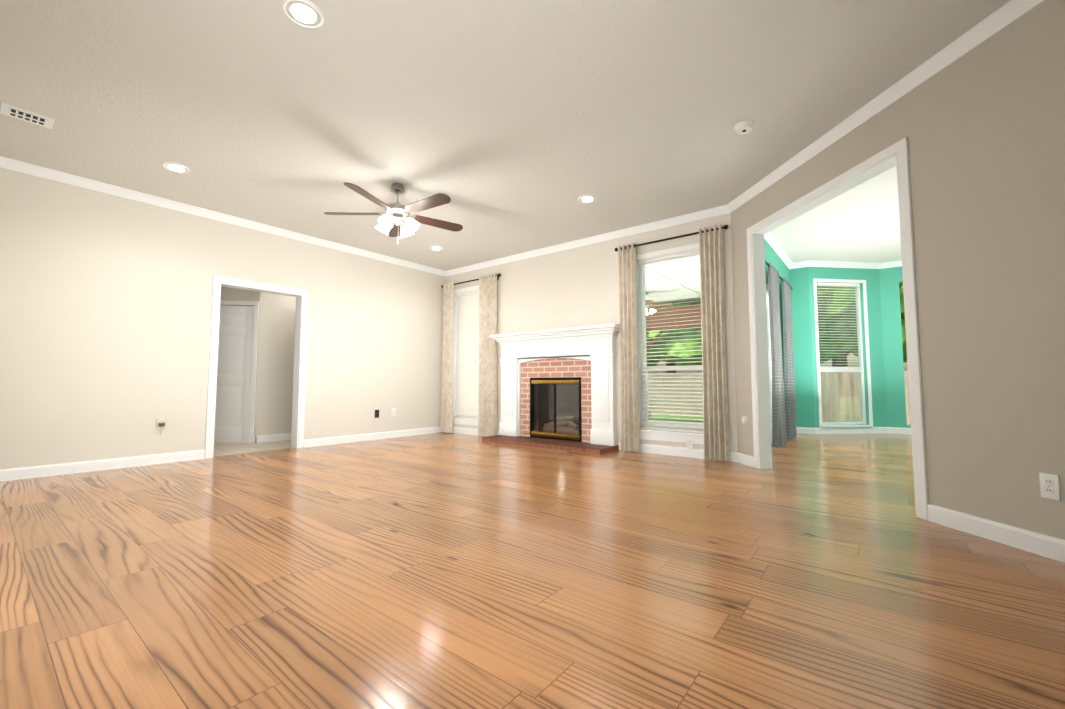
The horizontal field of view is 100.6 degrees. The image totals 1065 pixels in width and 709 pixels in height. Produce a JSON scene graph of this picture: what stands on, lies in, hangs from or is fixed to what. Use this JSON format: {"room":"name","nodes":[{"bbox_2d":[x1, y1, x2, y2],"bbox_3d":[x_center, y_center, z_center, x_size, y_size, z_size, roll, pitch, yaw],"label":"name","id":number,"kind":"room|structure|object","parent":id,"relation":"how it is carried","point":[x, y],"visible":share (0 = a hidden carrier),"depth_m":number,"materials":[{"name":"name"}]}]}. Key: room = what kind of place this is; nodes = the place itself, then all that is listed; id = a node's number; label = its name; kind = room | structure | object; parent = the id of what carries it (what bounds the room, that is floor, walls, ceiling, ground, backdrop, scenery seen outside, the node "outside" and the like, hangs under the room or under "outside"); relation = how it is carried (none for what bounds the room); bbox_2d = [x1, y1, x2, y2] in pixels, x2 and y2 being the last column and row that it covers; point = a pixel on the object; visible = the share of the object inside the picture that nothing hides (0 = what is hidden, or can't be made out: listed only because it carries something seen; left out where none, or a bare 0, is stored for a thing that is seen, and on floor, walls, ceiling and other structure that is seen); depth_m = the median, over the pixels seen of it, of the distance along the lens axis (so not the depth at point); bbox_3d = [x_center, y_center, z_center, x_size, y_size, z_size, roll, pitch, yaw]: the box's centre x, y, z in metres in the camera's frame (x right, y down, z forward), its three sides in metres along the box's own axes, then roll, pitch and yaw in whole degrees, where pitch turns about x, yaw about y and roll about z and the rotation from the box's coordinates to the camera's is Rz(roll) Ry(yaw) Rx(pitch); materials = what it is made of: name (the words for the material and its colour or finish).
{"room":"living room","nodes":[
{"label":"living room","id":0,"kind":"room"},
{"bbox_2d":[0,167,445,468],"bbox_3d":[-3.133,-0.315,5.608,0.150,3.000,5.426,-3,-5,38],"label":"wall","id":1,"kind":"structure","parent":0,"point":[105,304],"depth_m":4.52,"materials":[{"name":"beige paint"}]},
{"bbox_2d":[156,419,164,433],"bbox_3d":[-3.800,0.739,4.525,0.051,0.159,0.070,-3,-5,38],"label":"outlet","id":2,"kind":"object","parent":1,"relation":"attached to","point":[160,424],"visible":1,"depth_m":4.52,"materials":[{"name":"beige plastic"}]},
{"bbox_2d":[205,275,308,458],"bbox_3d":[-3.310,0.154,5.343,0.176,2.029,1.048,-3,-5,38],"label":"door frame","id":3,"kind":"structure","parent":1,"relation":"attached to","point":[299,377],"depth_m":5.51,"materials":[{"name":"white wood"}]},
{"bbox_2d":[375,410,378,417],"bbox_3d":[-2.280,0.869,6.487,0.012,0.117,0.072,-3,-5,38],"label":"electrical outlet","id":4,"kind":"object","parent":1,"relation":"attached to","point":[376,413],"visible":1,"depth_m":6.48,"materials":[{"name":"black plastic"}]},
{"bbox_2d":[391,408,395,415],"bbox_3d":[-2.107,0.873,6.707,0.012,0.117,0.072,-3,-5,38],"label":"electrical outlet","id":5,"kind":"object","parent":1,"relation":"attached to","point":[393,411],"visible":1,"depth_m":6.70,"materials":[{"name":"white plastic"}]},
{"bbox_2d":[213,440,291,455],"bbox_3d":[-4.186,1.281,6.278,2.561,0.100,6.000,-3,-5,38],"label":"floor","id":6,"kind":"structure","parent":0,"point":[220,449],"depth_m":5.67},
{"bbox_2d":[220,286,295,442],"bbox_3d":[-3.844,-0.019,6.316,1.865,2.500,2.490,-3,-5,38],"label":"wall","id":7,"kind":"structure","parent":0,"point":[275,367],"depth_m":6.30,"materials":[{"name":"beige paint"}]},
{"bbox_2d":[214,306,253,442],"bbox_3d":[-4.188,0.266,6.109,0.430,1.893,0.456,-3,-5,38],"label":"closet door","id":8,"kind":"structure","parent":7,"relation":"in","point":[233,387],"depth_m":6.11,"materials":[{"name":"white wood"}]},
{"bbox_2d":[220,301,258,442],"bbox_3d":[-4.182,0.237,6.133,0.700,1.965,0.116,0,-4,-7],"label":"door frame","id":9,"kind":"structure","parent":7,"relation":"attached to","point":[253,374],"depth_m":6.12,"materials":[{"name":"white wood"}]},
{"bbox_2d":[254,433,290,442],"bbox_3d":[-3.470,1.196,6.510,0.022,0.100,1.120,-3,-5,38],"label":"baseboard","id":10,"kind":"structure","parent":7,"relation":"attached to","point":[271,438],"depth_m":6.24,"materials":[{"name":"white wood"}]},
{"bbox_2d":[0,0,1009,270],"bbox_3d":[-0.442,-1.750,3.575,6.704,0.120,5.116,-3,-5,38],"label":"ceiling","id":11,"kind":"structure","parent":0,"point":[514,126],"depth_m":3.01,"materials":[{"name":"white paint"}]},
{"bbox_2d":[0,102,54,128],"bbox_3d":[-3.628,-1.708,3.179,0.190,0.016,0.250,-3,-5,38],"label":"ceiling vent","id":12,"kind":"object","parent":11,"relation":"in","point":[25,115],"visible":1,"depth_m":3.16,"materials":[{"name":"white plastic"}]},
{"bbox_2d":[162,162,189,172],"bbox_3d":[-3.171,-1.663,3.937,0.194,0.016,0.194,-3,-5,38],"label":"recessed light","id":13,"kind":"object","parent":11,"relation":"in","point":[175,167],"visible":0.98,"depth_m":3.92,"materials":[{"name":"white plastic"}]},
{"bbox_2d":[282,0,323,28],"bbox_3d":[-1.186,-1.770,2.291,0.194,0.016,0.194,-3,-5,38],"label":"recessed light","id":14,"kind":"object","parent":11,"relation":"in","point":[306,13],"visible":1,"depth_m":2.29,"materials":[{"name":"white plastic"}]},
{"bbox_2d":[324,182,462,243],"bbox_3d":[-1.259,-1.361,4.246,1.296,0.570,1.336,-3,-5,38],"label":"ceiling fan","id":15,"kind":"object","parent":11,"relation":"hanging from","point":[397,213],"visible":1,"depth_m":4.21,"materials":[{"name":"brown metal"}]},
{"bbox_2d":[429,246,442,250],"bbox_3d":[-1.367,-1.510,6.292,0.194,0.016,0.194,-3,-5,38],"label":"recessed light","id":16,"kind":"object","parent":11,"relation":"in","point":[436,248],"visible":0.98,"depth_m":6.27,"materials":[{"name":"white"}]},
{"bbox_2d":[578,195,596,202],"bbox_3d":[0.573,-1.619,4.605,0.194,0.016,0.194,-3,-5,38],"label":"recessed light","id":17,"kind":"object","parent":11,"relation":"in","point":[587,198],"visible":1,"depth_m":4.59,"materials":[{"name":"white plastic"}]},
{"bbox_2d":[734,120,754,134],"bbox_3d":[1.578,-1.686,3.296,0.140,0.044,0.140,-3,-5,38],"label":"smoke detector","id":18,"kind":"object","parent":11,"relation":"attached to","point":[744,127],"visible":1,"depth_m":3.27,"materials":[{"name":"white plastic"}]},
{"bbox_2d":[0,432,1064,708],"bbox_3d":[0.726,1.094,3.391,8.739,0.100,12.720,-3,-5,38],"label":"floor","id":19,"kind":"structure","parent":0,"point":[442,570],"depth_m":1.79,"materials":[{"name":"laminate"}]},
{"bbox_2d":[482,323,618,454],"bbox_3d":[0.278,0.444,6.034,2.070,1.540,0.805,-3,-5,38],"label":"fireplace","id":20,"kind":"object","parent":19,"relation":"on","point":[583,358],"visible":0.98,"depth_m":5.93,"materials":[{"name":"brick"}]},
{"bbox_2d":[446,213,737,451],"bbox_3d":[0.425,-0.268,6.337,4.842,3.000,0.440,-3,-5,38],"label":"wall","id":21,"kind":"structure","parent":0,"point":[575,287],"depth_m":5.98,"materials":[{"name":"beige paint"}]},
{"bbox_2d":[453,285,478,425],"bbox_3d":[-0.941,0.013,7.191,0.970,2.240,0.180,-3,-5,38],"label":"window","id":22,"kind":"structure","parent":21,"relation":"in","point":[466,420],"depth_m":7.38,"materials":[{"name":"white wood"}]},
{"bbox_2d":[455,290,478,417],"bbox_3d":[-0.957,-0.013,7.172,0.820,2.053,0.062,-3,-5,38],"label":"window blinds","id":23,"kind":"object","parent":22,"relation":"attached to","point":[467,373],"visible":0.62,"depth_m":7.26,"materials":[{"name":"white plastic"}]},
{"bbox_2d":[440,273,500,436],"bbox_3d":[-1.021,0.021,7.081,1.358,2.490,0.146,-3,-5,38],"label":"curtains","id":24,"kind":"object","parent":21,"relation":"hanging from","point":[487,416],"visible":0.98,"depth_m":6.85,"materials":[{"name":"beige fabric"}]},
{"bbox_2d":[636,243,703,443],"bbox_3d":[1.653,-0.119,5.156,0.970,2.240,0.180,-3,-5,38],"label":"window","id":25,"kind":"structure","parent":21,"relation":"in","point":[668,436],"depth_m":5.26,"materials":[{"name":"white"}]},
{"bbox_2d":[638,250,702,432],"bbox_3d":[1.637,-0.145,5.137,0.820,2.053,0.062,-3,-5,38],"label":"window blinds","id":26,"kind":"object","parent":25,"relation":"attached to","point":[673,256],"visible":0.67,"depth_m":5.14,"materials":[{"name":"white plastic"}]},
{"bbox_2d":[615,224,729,460],"bbox_3d":[1.564,-0.121,5.058,1.348,2.510,0.141,-3,-5,38],"label":"curtains","id":27,"kind":"object","parent":21,"relation":"hanging from","point":[715,405],"visible":1,"depth_m":4.81,"materials":[{"name":"beige fabric"}]},
{"bbox_2d":[686,437,692,447],"bbox_3d":[1.746,0.977,4.910,0.072,0.117,0.012,-3,-5,38],"label":"outlet","id":28,"kind":"object","parent":21,"relation":"attached to","point":[689,441],"visible":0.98,"depth_m":4.91,"materials":[{"name":"white plastic"}]},
{"bbox_2d":[764,239,789,400],"bbox_3d":[3.262,-0.279,6.164,0.160,3.000,3.654,-3,-5,38],"label":"wall","id":29,"kind":"structure","parent":0,"point":[772,257],"depth_m":6.66,"materials":[{"name":"teal paint"}]},
{"bbox_2d":[766,284,768,297],"bbox_3d":[2.907,0.127,5.674,0.183,2.125,1.950,-3,-5,38],"label":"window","id":30,"kind":"structure","parent":29,"relation":"attached to","point":[767,293],"depth_m":5.98,"materials":[{"name":"white"}]},
{"bbox_2d":[766,297,771,442],"bbox_3d":[3.188,0.191,6.054,0.045,2.032,0.840,-3,-5,38],"label":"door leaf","id":31,"kind":"structure","parent":29,"relation":"in","point":[769,350],"depth_m":6.30,"materials":[{"name":"white"}]},
{"bbox_2d":[764,232,794,268],"bbox_3d":[3.338,-1.578,6.143,0.090,0.090,3.405,-3,-5,38],"label":"crown molding","id":32,"kind":"structure","parent":29,"relation":"attached to","point":[773,243],"depth_m":6.56,"materials":[{"name":"white wood"}]},
{"bbox_2d":[765,261,796,447],"bbox_3d":[3.242,0.013,5.889,0.119,2.350,2.888,-3,-5,38],"label":"curtains","id":33,"kind":"object","parent":29,"relation":"hanging from","point":[783,421],"visible":0.92,"depth_m":5.97,"materials":[{"name":"grey fabric"}]},
{"bbox_2d":[770,166,901,262],"bbox_3d":[3.929,-1.832,3.863,3.850,0.120,8.120,-3,-5,38],"label":"ceiling","id":34,"kind":"structure","parent":0,"point":[860,223],"depth_m":5.78,"materials":[{"name":"white paint"}]},
{"bbox_2d":[789,266,910,427],"bbox_3d":[6.202,-0.247,6.659,3.850,3.000,1.080,-3,-5,38],"label":"wall","id":35,"kind":"structure","parent":0,"point":[886,353],"depth_m":7.34,"materials":[{"name":"teal paint"}]},
{"bbox_2d":[813,278,872,428],"bbox_3d":[5.117,-0.008,7.337,0.960,2.490,0.150,0,-4,-7],"label":"window","id":36,"kind":"structure","parent":35,"relation":"in","point":[847,424],"depth_m":7.35,"materials":[{"name":"white painted wood"}]},
{"bbox_2d":[817,282,862,369],"bbox_3d":[5.118,-0.472,7.365,0.770,1.450,0.045,0,-4,-7],"label":"window blinds","id":37,"kind":"object","parent":36,"relation":"attached to","point":[838,284],"visible":0.88,"depth_m":7.37,"materials":[{"name":"white plastic"}]},
{"bbox_2d":[795,260,901,268],"bbox_3d":[5.695,-1.523,6.995,2.560,0.090,0.990,-3,-5,38],"label":"crown molding","id":38,"kind":"structure","parent":35,"relation":"attached to","point":[809,263],"depth_m":7.37,"materials":[{"name":"white wood"}]},
{"bbox_2d":[796,427,910,433],"bbox_3d":[4.629,1.133,5.537,2.650,0.100,4.325,-3,-5,38],"label":"baseboard","id":39,"kind":"structure","parent":35,"relation":"attached to","point":[807,430],"depth_m":7.22,"materials":[{"name":"white wood"}]},
{"bbox_2d":[731,0,1064,539],"bbox_3d":[2.381,-0.471,3.211,0.110,3.000,3.036,0,-4,-7],"label":"wall","id":40,"kind":"structure","parent":0,"point":[981,126],"depth_m":2.37,"materials":[{"name":"beige paint"}]},
{"bbox_2d":[0,0,1044,276],"bbox_3d":[-0.442,-1.651,3.568,6.704,0.080,5.116,-3,-5,38],"label":"crown molding","id":41,"kind":"structure","parent":40,"relation":"attached to","point":[986,28],"depth_m":4.10,"materials":[{"name":"white wood"}]},
{"bbox_2d":[0,426,1064,562],"bbox_3d":[-0.442,0.994,3.397,6.704,0.100,5.116,-3,-5,38],"label":"baseboard","id":42,"kind":"structure","parent":40,"relation":"attached to","point":[1051,547],"depth_m":3.97,"materials":[{"name":"white"}]},
{"bbox_2d":[741,416,747,423],"bbox_3d":[2.150,0.664,4.490,0.027,0.080,0.080,0,-4,-7],"label":"electrical outlet cover","id":43,"kind":"object","parent":40,"relation":"attached to","point":[744,419],"visible":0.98,"depth_m":4.47,"materials":[{"name":"white plastic"}]},
{"bbox_2d":[747,137,928,520],"bbox_3d":[2.330,-0.137,3.568,0.136,2.379,1.686,0,-4,-7],"label":"door frame","id":44,"kind":"structure","parent":40,"relation":"attached to","point":[891,156],"depth_m":3.25,"materials":[{"name":"white wood"}]},
{"bbox_2d":[1039,472,1060,500],"bbox_3d":[2.445,0.623,2.091,0.012,0.117,0.072,0,-4,-7],"label":"electrical outlet","id":45,"kind":"object","parent":40,"relation":"attached to","point":[1049,486],"visible":1,"depth_m":2.09,"materials":[{"name":"white plastic"}]},
{"label":"outside","id":46,"kind":"structure","parent":0,"visible":0},
{"bbox_2d":[650,414,702,421],"bbox_3d":[10.512,2.513,22.153,70.000,0.200,38.000,-3,-5,38],"label":"ground","id":47,"kind":"structure","parent":46,"point":[668,416],"depth_m":12.56,"materials":[{"name":"green plant"}]},
{"bbox_2d":[645,256,702,425],"bbox_3d":[0.590,0.114,9.211,8.548,2.910,4.854,-3,-5,38],"label":"patio","id":48,"kind":"structure","parent":47,"relation":"on","point":[687,291],"depth_m":9.14,"materials":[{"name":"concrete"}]},
{"bbox_2d":[647,283,906,372],"bbox_3d":[7.860,-3.158,21.548,35.368,11.040,14.823,-3,-5,38],"label":"trees","id":49,"kind":"object","parent":47,"relation":"on","point":[821,335],"depth_m":14.54,"materials":[{"name":"green plant"}]},
{"bbox_2d":[648,371,910,424],"bbox_3d":[-0.343,1.307,14.879,48.138,1.265,3.583,-3,-5,38],"label":"fence","id":50,"kind":"object","parent":47,"relation":"on","point":[848,403],"depth_m":10.97,"materials":[{"name":"beige wood"}]}
]}

